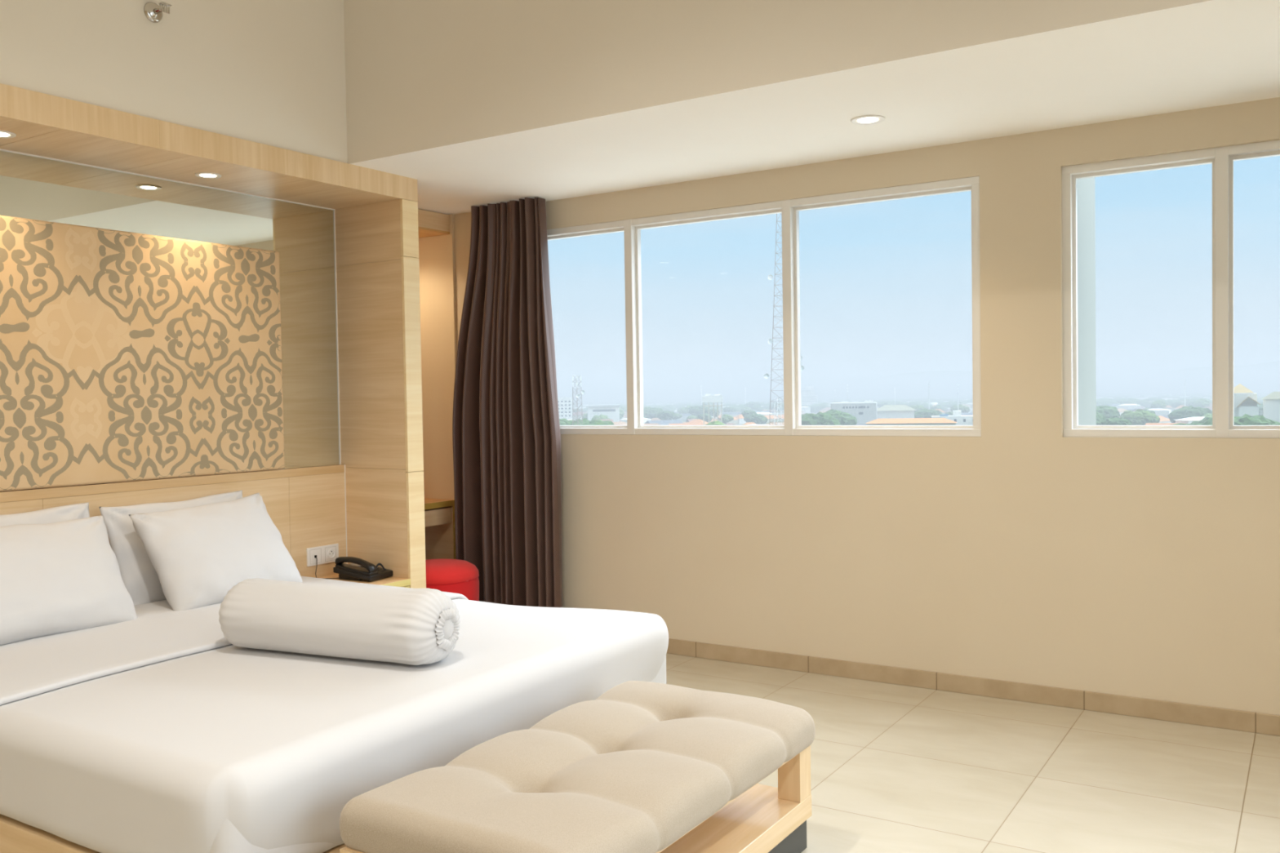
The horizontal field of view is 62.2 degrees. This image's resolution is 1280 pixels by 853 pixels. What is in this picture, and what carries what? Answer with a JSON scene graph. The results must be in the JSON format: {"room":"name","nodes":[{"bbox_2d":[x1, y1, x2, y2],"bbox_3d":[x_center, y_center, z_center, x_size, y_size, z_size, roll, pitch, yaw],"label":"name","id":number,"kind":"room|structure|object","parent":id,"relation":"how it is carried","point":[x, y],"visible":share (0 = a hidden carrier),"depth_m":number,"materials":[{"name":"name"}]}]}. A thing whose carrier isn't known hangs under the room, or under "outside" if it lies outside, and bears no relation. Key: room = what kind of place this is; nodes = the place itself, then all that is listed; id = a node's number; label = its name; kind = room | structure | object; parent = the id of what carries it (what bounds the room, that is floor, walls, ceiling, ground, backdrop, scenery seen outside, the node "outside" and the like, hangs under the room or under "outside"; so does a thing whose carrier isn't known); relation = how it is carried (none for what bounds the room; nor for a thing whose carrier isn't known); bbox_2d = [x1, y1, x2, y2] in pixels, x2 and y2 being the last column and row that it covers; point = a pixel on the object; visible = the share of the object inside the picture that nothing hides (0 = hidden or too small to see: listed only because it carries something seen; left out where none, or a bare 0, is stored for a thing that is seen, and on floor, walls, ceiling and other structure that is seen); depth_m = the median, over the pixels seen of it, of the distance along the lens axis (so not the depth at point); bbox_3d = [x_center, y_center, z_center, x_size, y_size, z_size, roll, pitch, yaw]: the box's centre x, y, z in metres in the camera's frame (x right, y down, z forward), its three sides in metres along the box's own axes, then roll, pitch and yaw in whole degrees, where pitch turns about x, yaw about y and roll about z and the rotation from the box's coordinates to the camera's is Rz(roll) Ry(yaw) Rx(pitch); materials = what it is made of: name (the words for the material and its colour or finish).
{"room":"hotel room","nodes":[
{"label":"hotel room","id":0,"kind":"room"},
{"bbox_2d":[0,0,347,163],"bbox_3d":[-3.016,-0.345,2.186,0.176,3.250,6.159,0,2,32],"label":"wall","id":1,"kind":"structure","parent":0,"point":[272,73],"depth_m":4.09,"materials":[{"name":"paint"}]},
{"bbox_2d":[143,1,171,22],"bbox_3d":[-1.767,-1.533,3.902,0.086,0.074,0.074,0,2,32],"label":"sprinkler","id":2,"kind":"object","parent":1,"relation":"attached to","point":[153,11],"visible":1,"depth_m":3.90,"materials":[{"name":"silver metal"}]},
{"bbox_2d":[417,213,457,499],"bbox_3d":[-1.243,-0.032,6.183,0.473,2.350,0.018,0,2,32],"label":"mirror","id":3,"kind":"object","parent":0,"point":[436,258],"visible":0.29,"depth_m":6.11,"materials":[{"name":"mirror"}]},
{"bbox_2d":[841,400,873,402],"bbox_3d":[125.201,-14.346,611.160,18.000,0.900,4.000,-1,2,11],"label":"roof","id":4,"kind":"object","parent":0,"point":[864,401],"depth_m":608.11,"materials":[{"name":"white"}]},
{"bbox_2d":[453,97,1279,715],"bbox_3d":[1.442,-0.482,4.584,7.120,3.250,0.200,0,2,32],"label":"wall","id":5,"kind":"structure","parent":0,"point":[1022,551],"depth_m":4.47,"materials":[{"name":"paint"}]},
{"bbox_2d":[417,208,449,238],"bbox_3d":[-1.487,-1.134,5.813,0.457,0.111,0.796,0,2,32],"label":"upper cabinet","id":6,"kind":"object","parent":5,"relation":"attached to","point":[430,224],"visible":0.06,"depth_m":5.93,"materials":[{"name":"brown wood"}]},
{"bbox_2d":[452,196,562,607],"bbox_3d":[-0.717,-0.038,5.712,0.691,2.320,0.166,0,2,32],"label":"curtain","id":7,"kind":"object","parent":5,"relation":"hanging from","point":[506,436],"visible":0.93,"depth_m":5.67,"materials":[{"name":"brown fabric"}]},
{"bbox_2d":[546,176,981,436],"bbox_3d":[0.297,-0.507,5.238,2.745,1.098,0.072,0,2,32],"label":"window","id":8,"kind":"structure","parent":5,"relation":"in","point":[789,209],"depth_m":4.96,"materials":[{"name":"white"}]},
{"bbox_2d":[343,0,1279,214],"bbox_3d":[1.036,-1.634,3.945,6.720,0.900,1.241,0,2,32],"label":"ceiling","id":9,"kind":"structure","parent":5,"relation":"attached to","point":[476,102],"depth_m":3.96,"materials":[{"name":"paint"}]},
{"bbox_2d":[850,115,884,124],"bbox_3d":[0.879,-1.182,4.089,0.130,0.007,0.130,0,2,32],"label":"recessed light","id":10,"kind":"object","parent":9,"relation":"in","point":[864,119],"visible":1,"depth_m":4.08,"materials":[{"name":"white ceramic"}]},
{"bbox_2d":[666,638,1279,736],"bbox_3d":[1.611,1.108,4.411,6.247,0.075,0.012,0,2,32],"label":"baseboard","id":11,"kind":"structure","parent":5,"relation":"attached to","point":[1212,717],"depth_m":4.47,"materials":[{"name":"tile"}]},
{"bbox_2d":[1076,177,1096,425],"bbox_3d":[1.880,-0.369,4.767,0.222,9.000,0.570,0,2,32],"label":"column","id":12,"kind":"structure","parent":5,"relation":"attached to","point":[1086,197],"depth_m":4.75,"materials":[{"name":"grey"}]},
{"bbox_2d":[1062,139,1279,438],"bbox_3d":[2.742,-0.505,3.704,2.382,1.098,0.072,0,2,32],"label":"window","id":13,"kind":"structure","parent":5,"relation":"in","point":[1222,158],"depth_m":4.07,"materials":[{"name":"white"}]},
{"bbox_2d":[666,653,1279,852],"bbox_3d":[-0.571,1.337,1.427,7.120,0.150,7.800,0,2,32],"label":"floor","id":14,"kind":"structure","parent":0,"point":[895,768],"depth_m":3.58,"materials":[{"name":"tile"}]},
{"bbox_2d":[0,464,347,577],"bbox_3d":[-2.144,0.720,4.220,0.054,0.984,2.498,0,2,32],"label":"headboard","id":15,"kind":"object","parent":14,"relation":"on","point":[307,505],"visible":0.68,"depth_m":4.88,"materials":[{"name":"brown wood"}]},
{"bbox_2d":[306,543,338,578],"bbox_3d":[-1.481,0.651,5.094,0.131,0.149,0.192,0,2,32],"label":"wall socket","id":16,"kind":"object","parent":15,"relation":"attached to","point":[324,554],"visible":0.91,"depth_m":5.11,"materials":[{"name":"white plastic"}]},
{"bbox_2d":[327,548,335,558],"bbox_3d":[-1.502,0.619,5.163,0.004,0.048,0.048,0,2,32],"label":"socket","id":17,"kind":"object","parent":16,"relation":"attached to","point":[331,552],"depth_m":5.16,"materials":[{"name":"white plastic"}]},
{"bbox_2d":[0,83,426,588],"bbox_3d":[-2.187,0.036,4.222,0.988,2.350,2.705,0,2,32],"label":"frame","id":18,"kind":"object","parent":14,"relation":"on","point":[376,211],"visible":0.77,"depth_m":5.03,"materials":[{"name":"brown wood"}]},
{"bbox_2d":[0,129,16,137],"bbox_3d":[-2.223,-1.015,3.678,0.104,0.007,0.104,0,2,32],"label":"recessed light","id":19,"kind":"object","parent":18,"relation":"attached to","point":[3,134],"visible":1,"depth_m":3.68,"materials":[{"name":"white ceramic"}]},
{"bbox_2d":[0,148,341,491],"bbox_3d":[-2.168,-0.360,4.195,0.010,1.344,2.498,0,2,32],"label":"mirror","id":20,"kind":"object","parent":18,"relation":"attached to","point":[33,187],"visible":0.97,"depth_m":4.87,"materials":[{"name":"beige mirror"}]},
{"bbox_2d":[0,215,284,491],"bbox_3d":[-2.165,-0.278,4.161,0.035,1.010,1.835,0,2,32],"label":"wall panel","id":21,"kind":"object","parent":20,"relation":"attached to","point":[125,356],"visible":1,"depth_m":4.30,"materials":[{"name":"beige paper"}]},
{"bbox_2d":[31,227,130,439],"bbox_3d":[-2.301,-0.351,3.916,0.001,0.818,0.903,0,2,32],"label":"print","id":22,"kind":"object","parent":21,"relation":"attached to","point":[81,277],"depth_m":4.12,"materials":[{"name":"beige"}]},
{"bbox_2d":[194,172,221,178],"bbox_3d":[-1.791,-1.042,4.397,0.104,0.007,0.104,0,2,32],"label":"recessed light","id":23,"kind":"object","parent":18,"relation":"attached to","point":[202,175],"visible":1,"depth_m":4.39,"materials":[{"name":"white ceramic"}]},
{"bbox_2d":[0,655,666,852],"bbox_3d":[-1.246,0.982,3.653,2.020,0.460,1.900,0,2,32],"label":"bed","id":24,"kind":"object","parent":14,"relation":"on","point":[15,836],"visible":0.09,"depth_m":2.67,"materials":[{"name":"brown wood"}]},
{"bbox_2d":[0,598,668,852],"bbox_3d":[-1.234,0.865,3.644,2.054,0.308,1.962,0,2,32],"label":"duvet","id":25,"kind":"object","parent":24,"relation":"on","point":[156,757],"visible":0.59,"depth_m":2.74,"materials":[{"name":"white fabric"}]},
{"bbox_2d":[0,576,468,705],"bbox_3d":[-1.665,0.838,3.918,1.021,0.295,2.001,0,2,32],"label":"sheet","id":26,"kind":"object","parent":25,"relation":"on","point":[32,667],"visible":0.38,"depth_m":3.41,"materials":[{"name":"white fabric"}]},
{"bbox_2d":[0,502,89,526],"bbox_3d":[-2.258,0.515,3.755,0.170,0.432,0.718,0,2,32],"label":"pillow","id":27,"kind":"object","parent":26,"relation":"on","point":[77,511],"visible":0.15,"depth_m":3.92,"materials":[{"name":"white fabric"}]},
{"bbox_2d":[0,515,137,645],"bbox_3d":[-2.109,0.533,3.623,0.305,0.410,0.730,0,2,32],"label":"pillow","id":28,"kind":"object","parent":26,"relation":"on","point":[60,577],"visible":0.94,"depth_m":3.65,"materials":[{"name":"white fabric"}]},
{"bbox_2d":[98,489,242,604],"bbox_3d":[-1.865,0.502,4.367,0.168,0.424,0.664,0,2,32],"label":"pillow","id":29,"kind":"object","parent":26,"relation":"on","point":[140,579],"visible":0.33,"depth_m":4.15,"materials":[{"name":"white fabric"}]},
{"bbox_2d":[128,493,302,610],"bbox_3d":[-1.690,0.506,4.284,0.299,0.419,0.627,0,2,29],"label":"pillow","id":30,"kind":"object","parent":26,"relation":"on","point":[197,554],"visible":0.9,"depth_m":4.16,"materials":[{"name":"white fabric"}]},
{"bbox_2d":[218,577,460,665],"bbox_3d":[-0.945,0.599,3.323,0.828,0.218,0.249,0,2,23],"label":"bolster","id":31,"kind":"object","parent":25,"relation":"on","point":[406,626],"visible":1,"depth_m":3.20,"materials":[{"name":"white fabric"}]},
{"bbox_2d":[318,573,410,587],"bbox_3d":[-1.344,0.952,5.030,0.432,0.450,0.288,0,2,32],"label":"nightstand","id":32,"kind":"object","parent":14,"relation":"on","point":[388,581],"visible":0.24,"depth_m":5.00,"materials":[{"name":"brown wood"}]},
{"bbox_2d":[333,556,393,581],"bbox_3d":[-1.322,0.671,5.064,0.225,0.109,0.175,0,2,24],"label":"telephone","id":33,"kind":"object","parent":32,"relation":"on","point":[359,569],"visible":1,"depth_m":5.00,"materials":[{"name":"black plastic"}]},
{"bbox_2d":[424,497,455,559],"bbox_3d":[-1.453,0.794,5.863,0.459,0.724,0.796,0,2,32],"label":"table","id":34,"kind":"object","parent":14,"relation":"on","point":[439,513],"visible":0.12,"depth_m":6.06,"materials":[{"name":"brown wood"}]},
{"bbox_2d":[425,559,479,601],"bbox_3d":[-1.054,0.930,5.516,0.438,0.458,0.438,0,2,32],"label":"stool","id":35,"kind":"object","parent":14,"relation":"on","point":[450,575],"visible":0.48,"depth_m":5.37,"materials":[{"name":"red fabric"}]},
{"bbox_2d":[339,680,815,852],"bbox_3d":[-0.085,1.012,2.694,0.667,0.416,1.198,0,2,32],"label":"bench","id":36,"kind":"object","parent":14,"relation":"on","point":[639,766],"visible":1,"depth_m":2.56,"materials":[{"name":"beige fabric"}]},
{"bbox_2d":[660,783,811,852],"bbox_3d":[-0.088,1.097,2.689,0.618,0.062,1.181,0,2,32],"label":"shelf","id":37,"kind":"object","parent":36,"relation":"attached to","point":[762,818],"depth_m":2.84,"materials":[{"name":"brown wood"}]},
{"label":"outside","id":38,"kind":"structure","parent":0,"visible":0},
{"bbox_2d":[588,396,1173,425],"bbox_3d":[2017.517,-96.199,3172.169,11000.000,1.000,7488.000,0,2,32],"label":"ground","id":39,"kind":"structure","parent":38,"point":[682,420],"depth_m":1267.72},
{"bbox_2d":[557,397,573,419],"bbox_3d":[-60.569,-10.379,805.690,19.000,23.467,16.080,-1,2,-4],"label":"block building","id":40,"kind":"structure","parent":39,"relation":"on","point":[565,404],"depth_m":797.98,"materials":[{"name":"white"}]},
{"bbox_2d":[559,417,573,425],"bbox_3d":[-37.004,3.111,461.163,22.666,14.546,17.332,0,2,23],"label":"tree","id":41,"kind":"object","parent":39,"relation":"on","point":[564,421],"visible":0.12,"depth_m":457.01,"materials":[{"name":"green plant"}]},
{"bbox_2d":[572,374,584,425],"bbox_3d":[-24.380,-4.548,420.843,5.232,31.671,4.346,-1,2,-3],"label":"lattice mast","id":42,"kind":"object","parent":39,"relation":"on","point":[582,392],"visible":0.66,"depth_m":419.18,"materials":[{"name":"silver metal"}]},
{"bbox_2d":[570,417,613,425],"bbox_3d":[-20.949,3.641,436.175,22.321,14.324,17.068,-1,2,-7],"label":"tree","id":43,"kind":"object","parent":39,"relation":"on","point":[585,421],"visible":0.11,"depth_m":434.97,"materials":[{"name":"green plant"}]},
{"bbox_2d":[591,413,609,420],"bbox_3d":[-27.316,-3.261,753.472,13.818,11.076,15.562,-1,2,-13],"label":"tree","id":44,"kind":"object","parent":39,"relation":"on","point":[601,416],"visible":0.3,"depth_m":750.28,"materials":[{"name":"green plant"}]},
{"bbox_2d":[586,404,619,422],"bbox_3d":[-28.297,-7.790,809.085,25.000,17.062,21.000,-1,2,-2],"label":"warehouse","id":45,"kind":"structure","parent":39,"relation":"on","point":[612,411],"depth_m":799.35,"materials":[{"name":"white"}]},
{"bbox_2d":[643,406,662,418],"bbox_3d":[8.981,-9.794,909.715,22.524,14.454,17.223,-1,2,15],"label":"tree","id":46,"kind":"object","parent":39,"relation":"on","point":[650,413],"visible":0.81,"depth_m":903.79,"materials":[{"name":"green plant"}]},
{"bbox_2d":[644,419,683,425],"bbox_3d":[15.529,-0.490,694.677,24.547,7.273,11.819,-2,2,-30],"label":"house","id":47,"kind":"structure","parent":39,"relation":"on","point":[673,421],"depth_m":691.44,"materials":[{"name":"grey stone"}]},
{"bbox_2d":[657,410,675,420],"bbox_3d":[20.808,-6.599,829.943,13.123,12.030,13.789,-2,2,-30],"label":"tree","id":48,"kind":"object","parent":39,"relation":"on","point":[664,415],"visible":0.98,"depth_m":825.83,"materials":[{"name":"green plant"}]},
{"bbox_2d":[680,405,690,413],"bbox_3d":[51.163,-15.216,1105.644,18.675,13.292,16.582,0,2,22],"label":"tree","id":49,"kind":"object","parent":39,"relation":"on","point":[685,410],"visible":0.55,"depth_m":1100.34,"materials":[{"name":"green plant"}]},
{"bbox_2d":[668,422,703,425],"bbox_3d":[26.691,1.680,612.282,19.755,7.056,10.348,-1,2,-2],"label":"house","id":50,"kind":"structure","parent":39,"relation":"on","point":[690,424],"depth_m":611.39,"materials":[{"name":"brown"}]},
{"bbox_2d":[686,419,708,424],"bbox_3d":[36.943,-0.749,681.907,14.098,7.791,11.316,0,2,25],"label":"house","id":51,"kind":"structure","parent":39,"relation":"on","point":[693,420],"depth_m":679.81,"materials":[{"name":"brown"}]},
{"bbox_2d":[688,404,708,416],"bbox_3d":[56.127,-12.634,979.583,23.072,14.806,17.642,-1,2,-2],"label":"tree","id":52,"kind":"object","parent":39,"relation":"on","point":[695,411],"visible":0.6,"depth_m":973.66,"materials":[{"name":"green plant"}]},
{"bbox_2d":[697,413,712,422],"bbox_3d":[47.336,-4.600,772.944,11.196,10.264,11.765,-1,2,15],"label":"tree","id":53,"kind":"object","parent":39,"relation":"on","point":[700,416],"visible":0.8,"depth_m":769.10,"materials":[{"name":"green plant"}]},
{"bbox_2d":[702,394,722,425],"bbox_3d":[41.349,-6.637,603.138,11.600,23.704,9.000,-1,2,4],"label":"water tower","id":54,"kind":"structure","parent":39,"relation":"on","point":[708,398],"depth_m":598.68,"materials":[{"name":"white metal"}]},
{"bbox_2d":[704,408,719,417],"bbox_3d":[62.815,-9.902,918.037,14.310,12.484,13.618,-1,2,-12],"label":"tree","id":55,"kind":"object","parent":39,"relation":"on","point":[711,410],"visible":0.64,"depth_m":913.78,"materials":[{"name":"green plant"}]},
{"bbox_2d":[704,420,726,425],"bbox_3d":[30.109,4.086,416.996,18.045,12.843,16.022,-2,2,-43],"label":"tree","id":56,"kind":"object","parent":39,"relation":"on","point":[713,423],"visible":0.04,"depth_m":415.41,"materials":[{"name":"green plant"}]},
{"bbox_2d":[720,413,733,423],"bbox_3d":[60.820,-3.928,746.542,10.849,9.933,13.394,-2,2,-29],"label":"tree","id":57,"kind":"object","parent":39,"relation":"on","point":[726,418],"visible":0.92,"depth_m":741.45,"materials":[{"name":"green plant"}]},
{"bbox_2d":[716,417,737,424],"bbox_3d":[68.934,-4.609,840.823,16.316,5.827,8.547,-2,2,-34],"label":"house","id":58,"kind":"structure","parent":39,"relation":"on","point":[735,421],"depth_m":839.55,"materials":[{"name":"brown"}]},
{"bbox_2d":[723,406,736,412],"bbox_3d":[91.106,-14.413,1077.401,13.655,11.913,12.995,-1,2,3],"label":"tree","id":59,"kind":"object","parent":39,"relation":"on","point":[726,409],"visible":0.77,"depth_m":1073.81,"materials":[{"name":"green plant"}]},
{"bbox_2d":[722,412,742,417],"bbox_3d":[91.847,-11.011,1047.893,22.342,6.620,10.757,0,2,29],"label":"house","id":60,"kind":"structure","parent":39,"relation":"on","point":[732,414],"depth_m":1043.82,"materials":[{"name":"grey stone"}]},
{"bbox_2d":[734,414,746,423],"bbox_3d":[81.438,-5.906,852.202,13.383,7.396,10.742,-2,2,-33],"label":"house","id":61,"kind":"structure","parent":39,"relation":"on","point":[740,418],"depth_m":846.76,"materials":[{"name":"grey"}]},
{"bbox_2d":[741,410,757,417],"bbox_3d":[82.615,-6.444,793.512,13.410,11.700,12.762,-2,2,-29],"label":"tree","id":62,"kind":"object","parent":39,"relation":"on","point":[744,413],"visible":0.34,"depth_m":789.07,"materials":[{"name":"green plant"}]},
{"bbox_2d":[743,401,760,408],"bbox_3d":[144.010,-24.556,1360.689,23.476,15.065,17.951,0,2,42],"label":"tree","id":63,"kind":"object","parent":39,"relation":"on","point":[749,404],"visible":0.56,"depth_m":1354.77,"materials":[{"name":"green plant"}]},
{"bbox_2d":[743,413,768,424],"bbox_3d":[78.634,-3.773,719.602,16.341,10.487,12.495,0,2,26],"label":"tree","id":64,"kind":"object","parent":39,"relation":"on","point":[758,419],"visible":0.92,"depth_m":714.96,"materials":[{"name":"green plant"}]},
{"bbox_2d":[764,414,784,424],"bbox_3d":[104.638,-5.425,830.221,19.260,6.879,10.089,-2,2,-24],"label":"house","id":65,"kind":"structure","parent":39,"relation":"on","point":[771,418],"depth_m":826.34,"materials":[{"name":"brown"}]},
{"bbox_2d":[768,402,783,411],"bbox_3d":[152.502,-19.386,1168.865,17.738,14.887,23.198,-2,2,-24],"label":"tree","id":66,"kind":"object","parent":39,"relation":"on","point":[781,408],"visible":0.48,"depth_m":1160.49,"materials":[{"name":"green plant"}]},
{"bbox_2d":[773,397,782,425],"bbox_3d":[54.357,-0.583,418.073,3.602,21.349,3.095,-1,2,7],"label":"lattice mast","id":67,"kind":"object","parent":39,"relation":"on","point":[777,413],"visible":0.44,"depth_m":416.62,"materials":[{"name":"white metal"}]},
{"bbox_2d":[764,213,804,425],"bbox_3d":[40.678,-24.969,300.476,11.156,76.910,8.933,-1,2,8],"label":"lattice mast","id":68,"kind":"object","parent":39,"relation":"on","point":[770,277],"visible":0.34,"depth_m":297.17,"materials":[{"name":"silver metal"}]},
{"bbox_2d":[800,406,810,413],"bbox_3d":[200.139,-20.710,1309.201,18.493,8.287,11.515,-2,2,-26],"label":"house","id":69,"kind":"structure","parent":39,"relation":"on","point":[806,409],"depth_m":1306.05,"materials":[{"name":"white"}]},
{"bbox_2d":[800,386,817,405],"bbox_3d":[231.237,-39.661,1496.638,38.000,34.968,30.200,-1,2,9],"label":"stepped building","id":70,"kind":"structure","parent":39,"relation":"on","point":[808,397],"depth_m":1482.12,"materials":[{"name":"white"}]},
{"bbox_2d":[801,411,840,425],"bbox_3d":[80.430,0.512,483.384,22.954,14.730,17.552,-1,2,4],"label":"tree","id":71,"kind":"object","parent":39,"relation":"on","point":[825,418],"visible":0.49,"depth_m":476.85,"materials":[{"name":"green plant"}]},
{"bbox_2d":[826,408,857,425],"bbox_3d":[98.526,-1.265,529.752,18.084,15.177,23.649,-1,2,2],"label":"tree","id":72,"kind":"object","parent":39,"relation":"on","point":[845,419],"visible":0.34,"depth_m":520.91,"materials":[{"name":"green plant"}]},
{"bbox_2d":[831,400,876,424],"bbox_3d":[123.967,-5.652,614.695,26.000,18.431,14.080,-1,2,11],"label":"building","id":73,"kind":"structure","parent":39,"relation":"on","point":[864,412],"depth_m":607.22,"materials":[{"name":"grey concrete"}]},
{"bbox_2d":[876,404,916,418],"bbox_3d":[165.268,-6.529,687.027,27.200,14.913,16.200,-1,2,14],"label":"hall","id":74,"kind":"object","parent":39,"relation":"on","point":[890,411],"visible":0.48,"depth_m":681.22,"materials":[{"name":"white"}]},
{"bbox_2d":[865,417,956,425],"bbox_3d":[100.200,3.475,392.194,32.700,13.058,10.200,-1,2,14],"label":"house","id":75,"kind":"structure","parent":39,"relation":"on","point":[904,421],"depth_m":388.91,"materials":[{"name":"beige"}]},
{"bbox_2d":[910,404,925,412],"bbox_3d":[248.717,-13.704,948.935,15.455,12.388,17.405,-1,2,-8],"label":"tree","id":76,"kind":"object","parent":39,"relation":"on","point":[917,407],"visible":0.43,"depth_m":944.40,"materials":[{"name":"green plant"}]},
{"bbox_2d":[557,360,1279,401],"bbox_3d":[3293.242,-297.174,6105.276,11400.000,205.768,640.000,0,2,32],"label":"hills","id":77,"kind":"structure","parent":39,"relation":"on","point":[1261,377],"depth_m":6918.82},
{"bbox_2d":[573,391,1272,412],"bbox_3d":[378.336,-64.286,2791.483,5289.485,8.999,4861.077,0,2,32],"label":"city","id":78,"kind":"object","parent":39,"relation":"on","point":[904,397],"visible":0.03,"depth_m":2498.50,"materials":[{"name":"white"}]},
{"bbox_2d":[573,390,1279,413],"bbox_3d":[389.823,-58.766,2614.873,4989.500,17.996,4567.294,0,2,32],"label":"trees","id":79,"kind":"object","parent":39,"relation":"on","point":[1118,399],"visible":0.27,"depth_m":1820.59,"materials":[{"name":"green plant"}]},
{"bbox_2d":[914,408,941,417],"bbox_3d":[187.778,-5.794,694.332,19.284,12.375,14.745,1,2,44],"label":"tree","id":80,"kind":"object","parent":39,"relation":"on","point":[922,413],"visible":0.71,"depth_m":689.92,"materials":[{"name":"green plant"}]},
{"bbox_2d":[931,410,973,425],"bbox_3d":[138.311,0.238,465.065,20.000,14.330,10.080,0,2,17],"label":"house","id":81,"kind":"structure","parent":39,"relation":"on","point":[957,416],"depth_m":460.04,"materials":[{"name":"white"}]},
{"bbox_2d":[950,404,970,413],"bbox_3d":[285.238,-13.895,943.830,14.798,11.862,16.666,-2,2,-39],"label":"tree","id":82,"kind":"object","parent":39,"relation":"on","point":[964,409],"visible":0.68,"depth_m":939.80,"materials":[{"name":"green plant"}]},
{"bbox_2d":[1096,412,1106,425],"bbox_3d":[200.429,-1.237,481.379,22.515,14.449,17.216,1,2,45],"label":"tree","id":83,"kind":"object","parent":39,"relation":"on","point":[1100,417],"visible":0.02,"depth_m":473.25,"materials":[{"name":"green plant"}]},
{"bbox_2d":[1096,405,1119,417],"bbox_3d":[241.342,-4.281,558.085,23.435,15.039,17.920,-1,2,-4],"label":"tree","id":84,"kind":"object","parent":39,"relation":"on","point":[1108,411],"visible":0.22,"depth_m":552.21,"materials":[{"name":"green plant"}]},
{"bbox_2d":[1101,417,1132,425],"bbox_3d":[191.015,1.964,423.375,13.195,11.511,12.557,-1,2,-19],"label":"tree","id":85,"kind":"object","parent":39,"relation":"on","point":[1108,421],"visible":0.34,"depth_m":419.48,"materials":[{"name":"green plant"}]},
{"bbox_2d":[1118,404,1141,408],"bbox_3d":[470.272,-17.373,1019.415,19.260,8.631,11.992,0,2,18],"label":"house","id":86,"kind":"structure","parent":39,"relation":"on","point":[1123,406],"depth_m":1014.67,"materials":[{"name":"white"}]},
{"bbox_2d":[1120,408,1159,425],"bbox_3d":[250.563,-2.512,531.792,15.779,12.648,17.771,-2,2,-21],"label":"tree","id":87,"kind":"object","parent":39,"relation":"on","point":[1139,417],"visible":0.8,"depth_m":527.43,"materials":[{"name":"green plant"}]},
{"bbox_2d":[1150,400,1166,408],"bbox_3d":[461.550,-17.243,943.836,18.056,12.851,16.032,-2,2,-37],"label":"tree","id":88,"kind":"object","parent":39,"relation":"on","point":[1156,404],"visible":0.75,"depth_m":938.19,"materials":[{"name":"green plant"}]},
{"bbox_2d":[1149,408,1171,415],"bbox_3d":[388.527,-9.528,795.346,17.372,7.785,10.816,0,2,35],"label":"house","id":89,"kind":"structure","parent":39,"relation":"on","point":[1158,411],"depth_m":790.04,"materials":[{"name":"white"}]},
{"bbox_2d":[1157,415,1171,422],"bbox_3d":[292.925,-2.431,599.463,13.296,7.348,10.672,-2,2,-33],"label":"house","id":90,"kind":"structure","parent":39,"relation":"on","point":[1162,420],"depth_m":596.21,"materials":[{"name":"brown"}]},
{"bbox_2d":[1145,422,1186,425],"bbox_3d":[248.726,1.484,501.347,17.613,6.290,9.226,0,2,40],"label":"house","id":91,"kind":"structure","parent":39,"relation":"on","point":[1146,424],"depth_m":501.93,"materials":[{"name":"brown"}]},
{"bbox_2d":[1170,401,1183,408],"bbox_3d":[531.756,-19.567,1049.490,10.307,9.448,10.830,-2,2,-21],"label":"tree","id":92,"kind":"object","parent":39,"relation":"on","point":[1174,405],"visible":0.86,"depth_m":1046.88,"materials":[{"name":"green plant"}]},
{"bbox_2d":[1170,422,1203,425],"bbox_3d":[182.250,4.138,349.169,13.667,11.470,17.873,-2,2,-39],"label":"tree","id":93,"kind":"object","parent":39,"relation":"on","point":[1193,423],"visible":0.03,"depth_m":346.49,"materials":[{"name":"green plant"}]},
{"bbox_2d":[1173,417,1204,423],"bbox_3d":[264.880,-0.072,500.362,19.931,8.932,12.410,-1,2,-2],"label":"house","id":94,"kind":"structure","parent":39,"relation":"on","point":[1190,420],"depth_m":497.66,"materials":[{"name":"white"}]},
{"bbox_2d":[1168,405,1212,422],"bbox_3d":[284.432,-4.020,547.676,16.302,13.681,21.319,-2,2,-31],"label":"tree","id":95,"kind":"object","parent":39,"relation":"on","point":[1183,412],"visible":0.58,"depth_m":544.31,"materials":[{"name":"green plant"}]},
{"bbox_2d":[1193,398,1210,408],"bbox_3d":[517.625,-19.204,976.175,18.541,13.197,16.464,-2,2,-22],"label":"tree","id":96,"kind":"object","parent":39,"relation":"on","point":[1202,402],"visible":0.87,"depth_m":970.81,"materials":[{"name":"green plant"}]},
{"bbox_2d":[1201,413,1279,425],"bbox_3d":[170.819,3.863,299.224,18.019,15.122,23.565,-2,2,-34],"label":"tree","id":97,"kind":"object","parent":39,"relation":"on","point":[1246,420],"visible":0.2,"depth_m":293.70,"materials":[{"name":"green plant"}]},
{"bbox_2d":[1233,383,1279,422],"bbox_3d":[220.233,-3.371,373.249,25.800,23.885,13.600,0,2,30],"label":"villa","id":98,"kind":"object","parent":39,"relation":"on","point":[1243,403],"visible":0.44,"depth_m":371.91,"materials":[{"name":"white"}]},
{"bbox_2d":[1257,402,1262,415],"bbox_3d":[364.443,-7.745,629.758,16.769,14.073,21.930,-2,2,-35],"label":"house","id":99,"kind":"structure","parent":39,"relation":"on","point":[1260,406],"depth_m":621.62,"materials":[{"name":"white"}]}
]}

